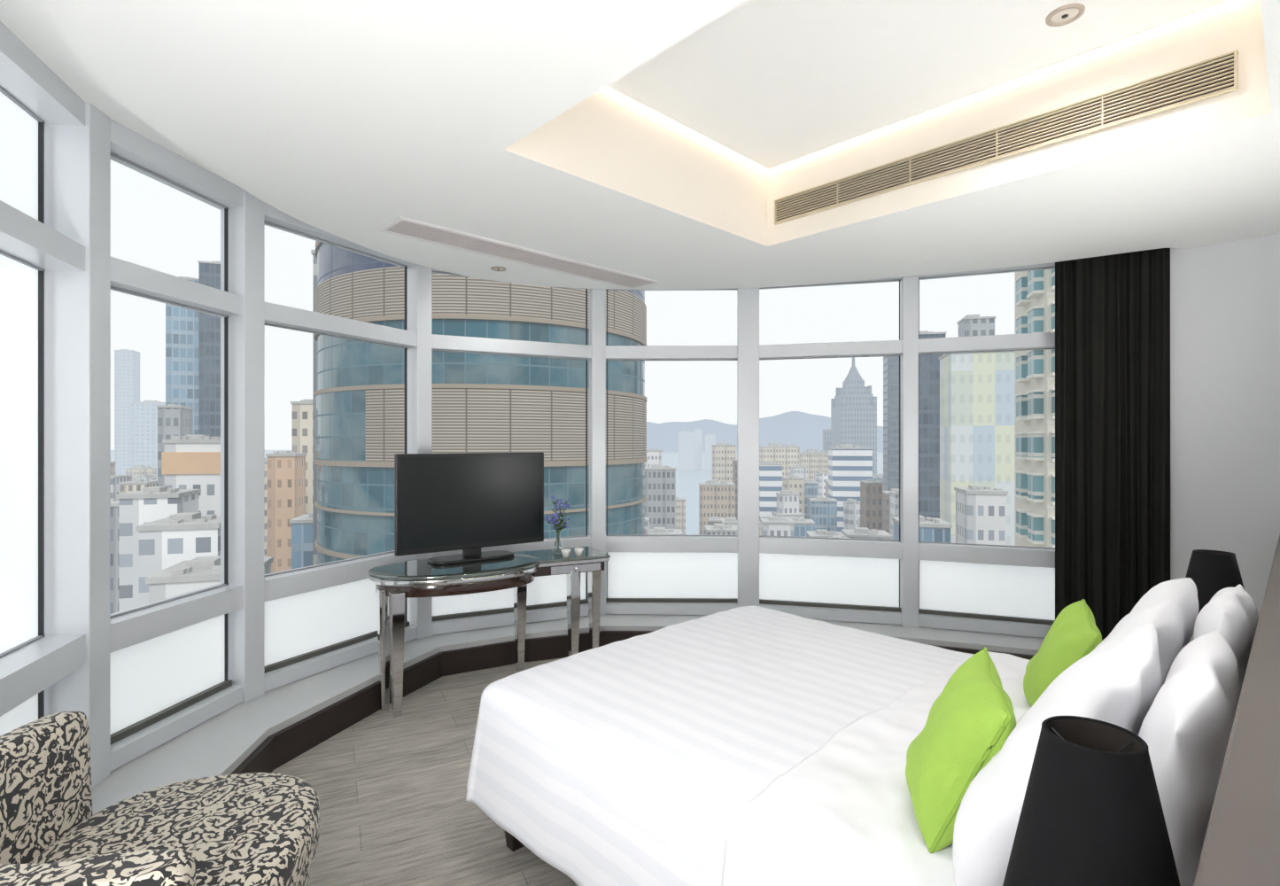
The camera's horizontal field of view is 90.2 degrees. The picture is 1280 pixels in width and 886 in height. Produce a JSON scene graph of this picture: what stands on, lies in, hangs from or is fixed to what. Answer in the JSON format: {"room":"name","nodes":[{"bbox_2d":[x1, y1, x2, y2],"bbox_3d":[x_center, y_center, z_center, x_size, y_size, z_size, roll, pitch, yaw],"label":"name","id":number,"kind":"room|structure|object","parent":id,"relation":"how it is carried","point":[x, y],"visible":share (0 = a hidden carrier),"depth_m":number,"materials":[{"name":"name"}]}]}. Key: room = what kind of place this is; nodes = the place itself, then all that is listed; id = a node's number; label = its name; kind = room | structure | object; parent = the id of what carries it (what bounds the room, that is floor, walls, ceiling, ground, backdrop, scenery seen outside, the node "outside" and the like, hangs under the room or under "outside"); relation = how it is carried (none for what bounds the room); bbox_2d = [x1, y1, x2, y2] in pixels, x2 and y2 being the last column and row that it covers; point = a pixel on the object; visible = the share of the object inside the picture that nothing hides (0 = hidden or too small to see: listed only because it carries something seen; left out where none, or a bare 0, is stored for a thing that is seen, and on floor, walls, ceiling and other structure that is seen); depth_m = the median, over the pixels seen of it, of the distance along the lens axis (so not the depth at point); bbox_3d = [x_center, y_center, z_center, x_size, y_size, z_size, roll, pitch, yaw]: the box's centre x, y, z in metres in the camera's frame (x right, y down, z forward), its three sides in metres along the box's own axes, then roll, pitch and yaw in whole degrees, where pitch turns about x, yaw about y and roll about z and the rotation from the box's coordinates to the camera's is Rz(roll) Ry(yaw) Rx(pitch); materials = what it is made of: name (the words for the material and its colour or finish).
{"room":"hotel room","nodes":[
{"label":"hotel room","id":0,"kind":"room"},
{"bbox_2d":[0,0,234,184],"bbox_3d":[0.077,-1.370,2.863,6.384,0.160,4.817,0,0,-44],"label":"wall","id":1,"kind":"structure","parent":0,"point":[28,20],"depth_m":2.16,"materials":[{"name":"paint"}]},
{"bbox_2d":[271,657,577,885],"bbox_3d":[0.077,1.575,2.863,6.384,0.150,4.817,0,0,-44],"label":"floor","id":2,"kind":"structure","parent":0,"point":[391,792],"depth_m":2.66,"materials":[{"name":"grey wood"}]},
{"bbox_2d":[44,102,110,788],"bbox_3d":[-2.212,0.105,2.460,0.240,2.790,0.115,0,0,-7],"label":"window frame","id":3,"kind":"structure","parent":2,"relation":"on","point":[77,159],"depth_m":2.41,"materials":[{"name":"metal"}]},
{"bbox_2d":[0,710,320,885],"bbox_3d":[-1.250,1.115,1.594,0.744,0.774,0.836,0,0,-9],"label":"armchair","id":4,"kind":"object","parent":2,"relation":"on","point":[252,828],"visible":1,"depth_m":1.64,"materials":[{"name":"fabric"}]},
{"bbox_2d":[110,119,264,771],"bbox_3d":[-2.115,0.105,2.935,0.189,2.790,0.909,0,0,8],"label":"window","id":5,"kind":"structure","parent":2,"relation":"on","point":[169,656],"depth_m":3.15,"materials":[{"name":"metal"}]},
{"bbox_2d":[264,202,431,691],"bbox_3d":[-1.767,0.105,3.883,0.195,2.790,1.261,0,0,27],"label":"window","id":6,"kind":"structure","parent":2,"relation":"on","point":[321,617],"depth_m":3.84,"materials":[{"name":"metal"}]},
{"bbox_2d":[368,546,610,718],"bbox_3d":[-0.894,1.117,3.960,1.457,0.765,0.640,0,0,-26],"label":"desk","id":7,"kind":"object","parent":2,"relation":"on","point":[395,582],"visible":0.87,"depth_m":3.73,"materials":[{"name":"silver glass"}]},
{"bbox_2d":[394,452,543,565],"bbox_3d":[-1.065,0.399,4.040,0.965,0.670,0.220,0,0,-36],"label":"television","id":8,"kind":"object","parent":7,"relation":"on","point":[470,502],"visible":1,"depth_m":3.97,"materials":[{"name":"black plastic"}]},
{"bbox_2d":[544,495,570,553],"bbox_3d":[-0.538,0.544,4.239,0.206,0.380,0.185,0,0,39],"label":"flower vase","id":9,"kind":"object","parent":7,"relation":"on","point":[559,527],"visible":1,"depth_m":4.24,"materials":[{"name":"clear glass"}]},
{"bbox_2d":[431,268,591,635],"bbox_3d":[-0.928,0.105,4.674,1.269,2.790,0.150,0,0,-25],"label":"window","id":10,"kind":"structure","parent":2,"relation":"on","point":[546,595],"depth_m":4.64,"materials":[{"name":"metal"}]},
{"bbox_2d":[504,830,523,852],"bbox_3d":[0.721,1.205,2.221,1.590,0.590,1.950,0,0,-44],"label":"bed","id":11,"kind":"object","parent":2,"relation":"on","point":[513,843],"visible":0.02,"depth_m":2.35,"materials":[{"name":"brown wood"}]},
{"bbox_2d":[465,605,974,885],"bbox_3d":[0.418,1.077,2.528,1.836,0.431,1.324,0,0,-44],"label":"duvet","id":12,"kind":"object","parent":11,"relation":"on","point":[632,761],"visible":0.85,"depth_m":2.06,"materials":[{"name":"white fabric"}]},
{"bbox_2d":[721,651,1140,885],"bbox_3d":[1.048,1.038,1.873,1.867,0.416,0.653,0,0,-44],"label":"sheet","id":13,"kind":"object","parent":11,"relation":"on","point":[844,814],"visible":0.26,"depth_m":1.48,"materials":[{"name":"white fabric"}]},
{"bbox_2d":[905,647,1016,853],"bbox_3d":[0.733,0.690,1.473,0.220,0.358,0.374,0,0,24],"label":"cushion","id":14,"kind":"object","parent":13,"relation":"on","point":[973,717],"visible":0.85,"depth_m":1.35,"materials":[{"name":"fabric"}]},
{"bbox_2d":[952,622,1161,885],"bbox_3d":[0.905,0.650,1.367,0.810,0.440,0.274,0,0,-43],"label":"pillow","id":15,"kind":"object","parent":13,"relation":"on","point":[1119,681],"visible":0.62,"depth_m":1.18,"materials":[{"name":"white fabric"}]},
{"bbox_2d":[1023,598,1101,706],"bbox_3d":[1.364,0.702,2.064,0.211,0.345,0.363,0,0,34],"label":"cushion","id":16,"kind":"object","parent":13,"relation":"on","point":[1074,633],"visible":0.7,"depth_m":1.99,"materials":[{"name":"fabric"}]},
{"bbox_2d":[1094,577,1198,686],"bbox_3d":[1.500,0.649,1.933,0.745,0.434,0.268,0,0,-44],"label":"pillow","id":17,"kind":"object","parent":13,"relation":"on","point":[1172,606],"visible":0.38,"depth_m":1.80,"materials":[{"name":"white fabric"}]},
{"bbox_2d":[1138,630,1238,885],"bbox_3d":[1.135,0.662,1.330,0.763,0.426,0.173,0,0,-44],"label":"pillow","id":18,"kind":"object","parent":11,"relation":"on","point":[1186,729],"visible":0.7,"depth_m":1.13,"materials":[{"name":"white fabric"}]},
{"bbox_2d":[1193,583,1258,698],"bbox_3d":[1.713,0.650,1.883,0.720,0.446,0.168,0,0,-44],"label":"pillow","id":19,"kind":"object","parent":11,"relation":"on","point":[1232,612],"visible":0.35,"depth_m":1.70,"materials":[{"name":"white fabric"}]},
{"bbox_2d":[589,288,605,615],"bbox_3d":[-0.332,0.105,4.939,0.105,2.790,0.170,0,0,-13],"label":"window mullion","id":20,"kind":"structure","parent":2,"relation":"on","point":[597,297],"depth_m":4.86,"materials":[{"name":"metal"}]},
{"bbox_2d":[605,288,737,614],"bbox_3d":[0.256,0.105,4.946,1.137,2.790,0.150,0,0,1],"label":"window","id":21,"kind":"structure","parent":2,"relation":"on","point":[647,574],"depth_m":4.94,"materials":[{"name":"metal"}]},
{"bbox_2d":[736,287,759,607],"bbox_3d":[0.834,0.105,4.919,0.160,2.790,0.170,0,0,8],"label":"window mullion","id":22,"kind":"structure","parent":2,"relation":"on","point":[748,298],"depth_m":4.83,"materials":[{"name":"metal"}]},
{"bbox_2d":[759,277,902,625],"bbox_3d":[1.403,0.105,4.793,1.147,2.790,0.150,0,0,14],"label":"window","id":23,"kind":"structure","parent":2,"relation":"on","point":[812,577],"depth_m":4.76,"materials":[{"name":"metal"}]},
{"bbox_3d":[0.447,1.220,0.847,0.551,0.560,0.552,0,0,0],"label":"nightstand","id":24,"kind":"object","parent":2,"relation":"on","visible":0},
{"bbox_2d":[1002,715,1180,885],"bbox_3d":[0.605,0.664,0.852,0.216,0.552,0.216,0,0,0],"label":"table lamp","id":25,"kind":"object","parent":24,"relation":"on","point":[1091,813],"visible":1,"depth_m":0.80,"materials":[{"name":"fabric"}]},
{"bbox_3d":[2.090,1.220,2.429,0.551,0.560,0.552,0,0,0],"label":"nightstand","id":26,"kind":"object","parent":2,"relation":"on","visible":0},
{"bbox_2d":[1185,549,1244,612],"bbox_3d":[2.051,0.665,2.281,0.216,0.550,0.216,0,0,0],"label":"table lamp","id":27,"kind":"object","parent":26,"relation":"on","point":[1211,571],"visible":0.44,"depth_m":2.23,"materials":[{"name":"fabric"}]},
{"bbox_2d":[39,0,1279,289],"bbox_3d":[0.126,-1.430,2.745,5.990,0.540,4.279,0,0,-44],"label":"ceiling","id":28,"kind":"structure","parent":0,"point":[494,120],"depth_m":2.66,"materials":[{"name":"paint"}]},
{"bbox_2d":[378,216,659,288],"bbox_3d":[-0.642,-1.154,4.011,1.890,0.012,0.280,0,0,-44],"label":"ceiling vent","id":29,"kind":"object","parent":28,"relation":"in","point":[401,226],"visible":1,"depth_m":3.84,"materials":[{"name":"white metal"}]},
{"bbox_2d":[601,0,1241,172],"bbox_3d":[0.838,-1.600,2.380,1.786,0.020,2.110,0,0,-44],"label":"recessed light","id":30,"kind":"object","parent":28,"relation":"in","point":[606,89],"visible":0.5,"depth_m":2.97,"materials":[{"name":"white"}]},
{"bbox_2d":[773,49,1238,224],"bbox_3d":[1.467,-1.341,3.002,0.020,0.139,1.970,0,0,-44],"label":"ceiling vent","id":31,"kind":"object","parent":28,"relation":"in","point":[1216,76],"visible":1,"depth_m":2.76,"materials":[{"name":"beige metal"}]},
{"bbox_2d":[1045,3,1085,26],"bbox_3d":[1.572,-1.580,2.360,0.122,0.010,0.122,0,0,0],"label":"recessed light","id":32,"kind":"object","parent":28,"relation":"in","point":[1066,14],"visible":1,"depth_m":2.35,"materials":[{"name":"white plastic"}]},
{"bbox_2d":[1055,248,1170,640],"bbox_3d":[2.942,0.104,3.990,0.584,2.768,0.085,0,0,32],"label":"curtain","id":33,"kind":"object","parent":28,"relation":"hanging from","point":[1113,312],"visible":0.76,"depth_m":3.99,"materials":[{"name":"fabric"}]},
{"bbox_2d":[1170,232,1279,643],"bbox_3d":[3.353,0.105,3.820,0.150,2.790,1.350,0,0,-44],"label":"wall","id":34,"kind":"structure","parent":0,"point":[1225,296],"depth_m":3.68,"materials":[{"name":"paint"}]},
{"bbox_2d":[0,21,1044,814],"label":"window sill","id":35,"kind":"structure","parent":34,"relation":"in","point":[32,96],"depth_m":2.33,"materials":[{"name":"paint"}]},
{"bbox_2d":[230,630,1034,774],"bbox_3d":[0.110,1.425,3.959,5.302,0.150,2.053,0,0,-23],"label":"baseboard","id":36,"kind":"structure","parent":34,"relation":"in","point":[286,744],"depth_m":3.81,"materials":[{"name":"black wood"}]},
{"bbox_2d":[900,262,1055,637],"bbox_3d":[2.397,0.105,4.473,1.052,2.790,0.178,0,0,21],"label":"window","id":37,"kind":"structure","parent":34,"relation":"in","point":[999,589],"depth_m":4.52,"materials":[{"name":"metal"}]},
{"label":"outside","id":38,"kind":"structure","parent":0,"visible":0},
{"label":"ground","id":39,"kind":"structure","parent":38,"visible":0},
{"bbox_2d":[110,500,118,613],"bbox_3d":[-60.750,34.975,79.000,8.466,57.050,8.154,0,0,0],"label":"building","id":40,"kind":"structure","parent":39,"relation":"on","point":[114,505],"depth_m":75.38,"materials":[{"name":"concrete"}]},
{"bbox_2d":[110,473,129,502],"bbox_3d":[-113.954,34.939,135.476,7.925,57.123,7.724,0,0,0],"label":"building","id":41,"kind":"structure","parent":39,"relation":"on","point":[115,487],"depth_m":134.63,"materials":[{"name":"concrete"}]},
{"bbox_2d":[118,478,157,494],"bbox_3d":[-102.876,35.470,131.448,6.360,56.061,7.374,0,0,0],"label":"building","id":42,"kind":"structure","parent":39,"relation":"on","point":[135,484],"depth_m":128.72,"materials":[{"name":"concrete"}]},
{"bbox_2d":[125,465,156,479],"bbox_3d":[-240.787,37.067,308.134,11.595,52.865,10.723,0,0,0],"label":"building","id":43,"kind":"structure","parent":39,"relation":"on","point":[136,470],"depth_m":304.74,"materials":[{"name":"concrete"}]},
{"bbox_2d":[116,486,201,611],"bbox_3d":[-47.300,33.920,63.000,4.900,59.160,6.300,0,0,-18],"label":"building","id":44,"kind":"structure","parent":39,"relation":"on","point":[152,503],"depth_m":59.84,"materials":[{"name":"concrete"}]},
{"bbox_2d":[156,403,193,486],"bbox_3d":[-82.250,28.335,113.000,5.373,70.330,7.105,0,0,0],"label":"building","id":45,"kind":"structure","parent":39,"relation":"on","point":[173,419],"depth_m":110.21,"materials":[{"name":"concrete"}]},
{"bbox_2d":[135,512,220,605],"bbox_3d":[-37.150,34.685,53.000,5.600,57.630,6.300,0,0,-18],"label":"building","id":46,"kind":"structure","parent":39,"relation":"on","point":[164,543],"depth_m":50.07,"materials":[{"name":"concrete"}]},
{"bbox_2d":[165,276,198,434],"bbox_3d":[-108.300,11.930,153.330,9.445,103.140,8.964,0,0,0],"label":"building","id":47,"kind":"structure","parent":39,"relation":"on","point":[182,324],"depth_m":150.06,"materials":[{"name":"blue glass"}]},
{"bbox_2d":[161,434,220,515],"bbox_3d":[-49.950,31.275,73.000,5.900,64.450,6.400,0,0,-17],"label":"building","id":48,"kind":"structure","parent":39,"relation":"on","point":[190,461],"depth_m":70.18,"materials":[{"name":"concrete"}]},
{"bbox_2d":[197,260,220,436],"bbox_3d":[-98.000,10.300,152.500,12.503,106.400,11.825,0,0,0],"label":"building","id":49,"kind":"structure","parent":39,"relation":"on","point":[209,272],"depth_m":147.43,"materials":[{"name":"glass"}]},
{"bbox_2d":[145,555,273,603],"bbox_3d":[-30.000,35.820,45.000,5.900,55.360,6.300,0,0,-17],"label":"building","id":50,"kind":"structure","parent":39,"relation":"on","point":[199,572],"depth_m":42.12,"materials":[{"name":"concrete"}]},
{"bbox_2d":[264,457,267,557],"bbox_3d":[-80.376,33.218,134.639,9.716,60.564,9.253,0,0,0],"label":"building","id":51,"kind":"structure","parent":39,"relation":"on","point":[266,459],"depth_m":132.09,"materials":[{"name":"concrete"}]},
{"bbox_2d":[265,450,307,573],"bbox_3d":[-51.450,32.325,93.000,5.254,62.350,7.050,0,0,0],"label":"building","id":52,"kind":"structure","parent":39,"relation":"on","point":[286,469],"depth_m":90.19,"materials":[{"name":"concrete"}]},
{"bbox_2d":[289,511,313,569],"bbox_3d":[-39.250,36.025,79.000,7.086,54.950,7.459,0,0,0],"label":"building","id":53,"kind":"structure","parent":39,"relation":"on","point":[302,526],"depth_m":75.74,"materials":[{"name":"blue glass"}]},
{"bbox_2d":[290,399,313,513],"bbox_3d":[-53.850,28.190,105.000,6.339,70.620,7.298,0,0,0],"label":"building","id":54,"kind":"structure","parent":39,"relation":"on","point":[302,411],"depth_m":102.02,"materials":[{"name":"concrete"}]},
{"bbox_2d":[310,249,317,565],"bbox_3d":[-33.000,21.660,69.000,3.100,83.680,6.300,0,0,-13],"label":"building","id":55,"kind":"structure","parent":39,"relation":"on","point":[313,252],"depth_m":65.81,"materials":[{"name":"concrete"}]},
{"bbox_2d":[314,240,647,598],"bbox_3d":[-13.700,21.975,58.400,28.690,83.050,28.690,0,0,11],"label":"round tower","id":56,"kind":"structure","parent":39,"relation":"on","point":[481,403],"depth_m":45.82,"materials":[{"name":"teal glass"}]},
{"bbox_2d":[644,448,662,466],"bbox_3d":[4.750,32.725,228.000,6.865,61.550,6.370,0,0,0],"label":"building","id":57,"kind":"structure","parent":39,"relation":"on","point":[654,456],"depth_m":224.97,"materials":[{"name":"concrete"}]},
{"bbox_2d":[644,464,675,528],"bbox_3d":[5.000,34.500,163.600,8.414,58.000,7.626,0,0,0],"label":"building","id":58,"kind":"structure","parent":39,"relation":"on","point":[660,482],"depth_m":160.00,"materials":[{"name":"concrete"}]},
{"bbox_2d":[649,527,682,535],"bbox_3d":[4.500,39.950,123.150,7.419,47.100,6.732,0,0,0],"label":"building","id":59,"kind":"structure","parent":39,"relation":"on","point":[657,531],"depth_m":122.05,"materials":[{"name":"concrete"}]},
{"bbox_2d":[675,496,685,535],"bbox_3d":[12.736,42.363,255.533,10.661,42.274,9.753,0,0,0],"label":"building","id":60,"kind":"structure","parent":39,"relation":"on","point":[680,501],"depth_m":251.40,"materials":[{"name":"concrete"}]},
{"bbox_2d":[708,516,724,525],"bbox_3d":[20.716,41.767,171.813,4.664,43.467,6.586,0,0,0],"label":"building","id":61,"kind":"structure","parent":39,"relation":"on","point":[713,520],"depth_m":168.95,"materials":[{"name":"concrete"}]},
{"bbox_2d":[698,479,735,535],"bbox_3d":[24.600,37.660,204.860,11.679,51.680,10.665,0,0,0],"label":"building","id":62,"kind":"structure","parent":39,"relation":"on","point":[716,498],"depth_m":200.04,"materials":[{"name":"concrete"}]},
{"bbox_2d":[704,523,736,535],"bbox_3d":[14.804,39.022,114.226,6.345,48.955,6.467,0,0,0],"label":"building","id":63,"kind":"structure","parent":39,"relation":"on","point":[717,529],"depth_m":111.75,"materials":[{"name":"concrete"}]},
{"bbox_2d":[711,442,736,481],"bbox_3d":[34.750,31.625,264.275,10.357,63.750,9.471,0,0,0],"label":"building","id":64,"kind":"structure","parent":39,"relation":"on","point":[723,454],"depth_m":260.02,"materials":[{"name":"concrete"}]},
{"bbox_2d":[721,517,736,525],"bbox_3d":[20.580,39.919,139.352,8.077,47.162,7.477,0,0,0],"label":"building","id":65,"kind":"structure","parent":39,"relation":"on","point":[732,521],"depth_m":138.26,"materials":[{"name":"concrete"}]},
{"bbox_2d":[732,458,736,519],"bbox_3d":[36.610,34.359,226.366,7.011,58.283,6.406,0,0,0],"label":"building","id":66,"kind":"structure","parent":39,"relation":"on","point":[734,461],"depth_m":223.44,"materials":[{"name":"concrete"}]},
{"bbox_2d":[759,461,782,523],"bbox_3d":[41.400,34.660,203.060,7.709,57.680,7.100,0,0,0],"label":"building","id":67,"kind":"structure","parent":39,"relation":"on","point":[770,474],"depth_m":200.04,"materials":[{"name":"concrete"}]},
{"bbox_2d":[760,516,795,536],"bbox_3d":[26.000,38.770,121.000,6.532,49.460,6.888,0,0,0],"label":"building","id":68,"kind":"structure","parent":39,"relation":"on","point":[772,525],"depth_m":118.09,"materials":[{"name":"concrete"}]},
{"bbox_2d":[759,442,800,489],"bbox_3d":[67.000,31.700,308.100,19.958,63.600,18.361,0,0,0],"label":"building","id":69,"kind":"structure","parent":39,"relation":"on","point":[787,455],"depth_m":299.94,"materials":[{"name":"concrete"}]},
{"bbox_2d":[771,489,804,519],"bbox_3d":[37.165,37.719,160.326,7.144,51.563,6.495,0,0,0],"label":"building","id":70,"kind":"structure","parent":39,"relation":"on","point":[787,501],"depth_m":158.17,"materials":[{"name":"concrete"}]},
{"bbox_2d":[783,475,805,513],"bbox_3d":[52.550,37.325,218.000,7.496,52.350,7.058,0,0,0],"label":"building","id":71,"kind":"structure","parent":39,"relation":"on","point":[791,483],"depth_m":214.93,"materials":[{"name":"concrete"}]},
{"bbox_2d":[789,465,807,479],"bbox_3d":[61.500,36.000,247.000,7.020,55.000,7.020,0,0,0],"label":"building","id":72,"kind":"structure","parent":39,"relation":"on","point":[797,470],"depth_m":244.09,"materials":[{"name":"concrete"}]},
{"bbox_2d":[789,516,814,536],"bbox_3d":[37.035,40.525,150.296,8.375,45.950,7.787,0,0,0],"label":"building","id":73,"kind":"structure","parent":39,"relation":"on","point":[802,525],"depth_m":147.06,"materials":[{"name":"blue glass"}]},
{"bbox_2d":[804,479,820,519],"bbox_3d":[60.200,38.292,229.069,10.461,50.417,9.720,0,0,0],"label":"building","id":74,"kind":"structure","parent":39,"relation":"on","point":[810,487],"depth_m":225.91,"materials":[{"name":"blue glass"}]},
{"bbox_2d":[799,449,828,480],"bbox_3d":[90.000,33.300,326.100,20.349,60.400,18.807,0,0,0],"label":"building","id":75,"kind":"structure","parent":39,"relation":"on","point":[816,461],"depth_m":318.39,"materials":[{"name":"concrete"}]},
{"bbox_2d":[814,471,828,497],"bbox_3d":[80.920,38.118,284.488,5.654,50.764,6.290,0,0,0],"label":"building","id":76,"kind":"structure","parent":39,"relation":"on","point":[821,477],"depth_m":281.63,"materials":[{"name":"concrete"}]},
{"bbox_2d":[808,496,837,531],"bbox_3d":[55.946,39.987,195.195,8.669,47.026,8.048,0,0,0],"label":"building","id":77,"kind":"structure","parent":39,"relation":"on","point":[822,510],"depth_m":191.96,"materials":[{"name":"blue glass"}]},
{"bbox_2d":[806,528,845,537],"bbox_3d":[34.000,39.750,117.000,7.125,47.500,7.125,0,0,0],"label":"building","id":78,"kind":"structure","parent":39,"relation":"on","point":[818,533],"depth_m":115.93,"materials":[{"name":"concrete"}]},
{"bbox_2d":[827,443,873,532],"bbox_3d":[67.500,31.900,205.400,13.900,63.200,12.905,0,0,0],"label":"building","id":79,"kind":"structure","parent":39,"relation":"on","point":[848,465],"depth_m":200.39,"materials":[{"name":"concrete"}]},
{"bbox_2d":[843,498,860,529],"bbox_3d":[61.334,39.839,184.558,4.830,47.322,6.288,0,0,0],"label":"building","id":80,"kind":"structure","parent":39,"relation":"on","point":[851,508],"depth_m":182.77,"materials":[{"name":"concrete"}]},
{"bbox_2d":[841,527,892,539],"bbox_3d":[44.500,40.150,125.600,9.451,46.700,8.798,0,0,0],"label":"building","id":81,"kind":"structure","parent":39,"relation":"on","point":[858,532],"depth_m":122.90,"materials":[{"name":"concrete"}]},
{"bbox_2d":[859,479,883,529],"bbox_3d":[56.122,36.168,154.873,4.583,54.664,6.655,0,0,0],"label":"building","id":82,"kind":"structure","parent":39,"relation":"on","point":[871,490],"depth_m":151.96,"materials":[{"name":"concrete"}]},
{"bbox_2d":[882,488,900,533],"bbox_3d":[74.800,38.380,183.780,10.048,50.240,9.385,0,0,0],"label":"building","id":83,"kind":"structure","parent":39,"relation":"on","point":[885,493],"depth_m":182.77,"materials":[{"name":"concrete"}]},
{"bbox_2d":[883,356,900,490],"bbox_3d":[118.000,10.700,290.400,14.200,105.600,13.253,0,0,0],"label":"building","id":84,"kind":"structure","parent":39,"relation":"on","point":[890,363],"depth_m":285.92,"materials":[{"name":"concrete"}]},
{"bbox_2d":[889,490,900,540],"bbox_3d":[69.868,38.158,170.995,5.219,50.684,6.827,0,0,0],"label":"building","id":85,"kind":"structure","parent":39,"relation":"on","point":[894,496],"depth_m":170.48,"materials":[{"name":"concrete"}]},
{"bbox_2d":[892,514,952,542],"bbox_3d":[33.000,36.050,75.000,5.300,54.900,6.300,0,0,12],"label":"building","id":86,"kind":"structure","parent":39,"relation":"on","point":[931,529],"depth_m":72.03,"materials":[{"name":"blue glass"}]},
{"bbox_2d":[919,330,946,518],"bbox_3d":[64.000,19.250,143.150,8.517,88.500,7.978,0,0,0],"label":"building","id":87,"kind":"structure","parent":39,"relation":"on","point":[929,364],"depth_m":140.00,"materials":[{"name":"concrete"}]},
{"bbox_2d":[938,350,1014,545],"bbox_3d":[50.400,24.580,95.780,10.331,77.840,9.717,0,0,0],"label":"building","id":88,"kind":"structure","parent":39,"relation":"on","point":[977,389],"depth_m":92.31,"materials":[{"name":"concrete"}]},
{"bbox_2d":[957,314,996,336],"bbox_3d":[74.750,17.575,141.825,10.452,91.850,9.831,0,0,0],"label":"building","id":89,"kind":"structure","parent":39,"relation":"on","point":[971,325],"depth_m":139.31,"materials":[{"name":"concrete"}]},
{"bbox_2d":[954,484,1008,545],"bbox_3d":[42.100,34.390,79.000,5.893,58.220,7.203,0,0,0],"label":"building","id":90,"kind":"structure","parent":39,"relation":"on","point":[981,510],"depth_m":76.26,"materials":[{"name":"concrete"}]},
{"bbox_2d":[1014,268,1055,547],"bbox_3d":[32.170,19.500,47.757,6.400,88.000,8.650,0,0,16],"label":"apartment building","id":91,"kind":"structure","parent":39,"relation":"on","point":[1034,290],"depth_m":46.27,"materials":[{"name":"beige concrete"}]},
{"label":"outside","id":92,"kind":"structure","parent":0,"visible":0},
{"bbox_2d":[110,449,883,535],"bbox_3d":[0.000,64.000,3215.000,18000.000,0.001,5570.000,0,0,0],"label":"harbour water","id":93,"kind":"structure","parent":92,"point":[687,481],"depth_m":1110.33,"materials":[{"name":"grey liquid"}]},
{"bbox_3d":[1.662,0.105,1.150,4.635,2.790,4.471,0,0,0],"label":"wall","id":94,"kind":"structure","parent":0,"visible":0},
{"bbox_2d":[1192,534,1279,885],"bbox_3d":[1.910,0.980,1.722,4.820,1.040,0.330,0,0,-44],"label":"headboard","id":95,"kind":"object","parent":94,"relation":"attached to","point":[1241,846],"visible":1,"depth_m":0.86,"materials":[{"name":"beige paint"}]},
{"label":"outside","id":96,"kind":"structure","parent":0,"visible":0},
{"bbox_2d":[646,411,883,451],"bbox_3d":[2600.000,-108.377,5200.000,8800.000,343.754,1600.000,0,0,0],"label":"mountain range","id":97,"kind":"object","parent":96,"point":[802,429],"visible":0.16,"depth_m":4908.57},
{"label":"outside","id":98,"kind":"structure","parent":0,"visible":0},
{"bbox_2d":[130,400,165,480],"bbox_3d":[-466.500,11.350,613.050,36.200,104.300,34.378,0,0,0],"label":"building","id":99,"kind":"structure","parent":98,"point":[143,415],"depth_m":599.56,"materials":[{"name":"concrete"}]},
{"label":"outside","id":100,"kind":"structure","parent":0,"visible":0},
{"bbox_2d":[114,349,139,474],"bbox_3d":[-569.000,-20.100,708.100,22.740,167.200,21.640,0,0,0],"label":"building","id":101,"kind":"structure","parent":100,"point":[127,362],"depth_m":700.45,"materials":[{"name":"concrete"}]},
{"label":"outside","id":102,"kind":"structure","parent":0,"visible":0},
{"bbox_2d":[678,430,694,469],"bbox_3d":[110.000,17.500,1516.200,37.460,92.000,33.993,0,0,0],"label":"building","id":103,"kind":"structure","parent":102,"point":[686,439],"depth_m":1499.96,"materials":[{"name":"concrete"}]},
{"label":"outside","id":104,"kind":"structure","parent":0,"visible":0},
{"bbox_2d":[694,428,701,469],"bbox_3d":[141.000,14.400,1548.100,19.030,98.200,17.314,0,0,0],"label":"building","id":105,"kind":"structure","parent":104,"point":[697,431],"depth_m":1540.03,"materials":[{"name":"concrete"}]},
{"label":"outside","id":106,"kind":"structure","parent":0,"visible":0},
{"bbox_2d":[705,434,715,469],"bbox_3d":[166.000,21.100,1510.800,25.461,84.800,23.196,0,0,0],"label":"building","id":107,"kind":"structure","parent":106,"point":[709,438],"depth_m":1500.32,"materials":[{"name":"concrete"}]},
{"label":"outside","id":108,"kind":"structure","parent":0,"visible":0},
{"bbox_2d":[830,356,876,476],"bbox_3d":[155.600,-3.500,465.000,25.000,134.000,25.000,0,0,0],"label":"skyscraper","id":109,"kind":"structure","parent":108,"point":[854,406],"depth_m":452.46,"materials":[{"name":"stone"}]},
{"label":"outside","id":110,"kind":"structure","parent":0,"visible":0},
{"bbox_2d":[822,427,830,452],"bbox_3d":[153.000,25.700,510.400,13.780,75.600,12.767,0,0,0],"label":"building","id":111,"kind":"structure","parent":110,"point":[826,432],"depth_m":505.62,"materials":[{"name":"concrete"}]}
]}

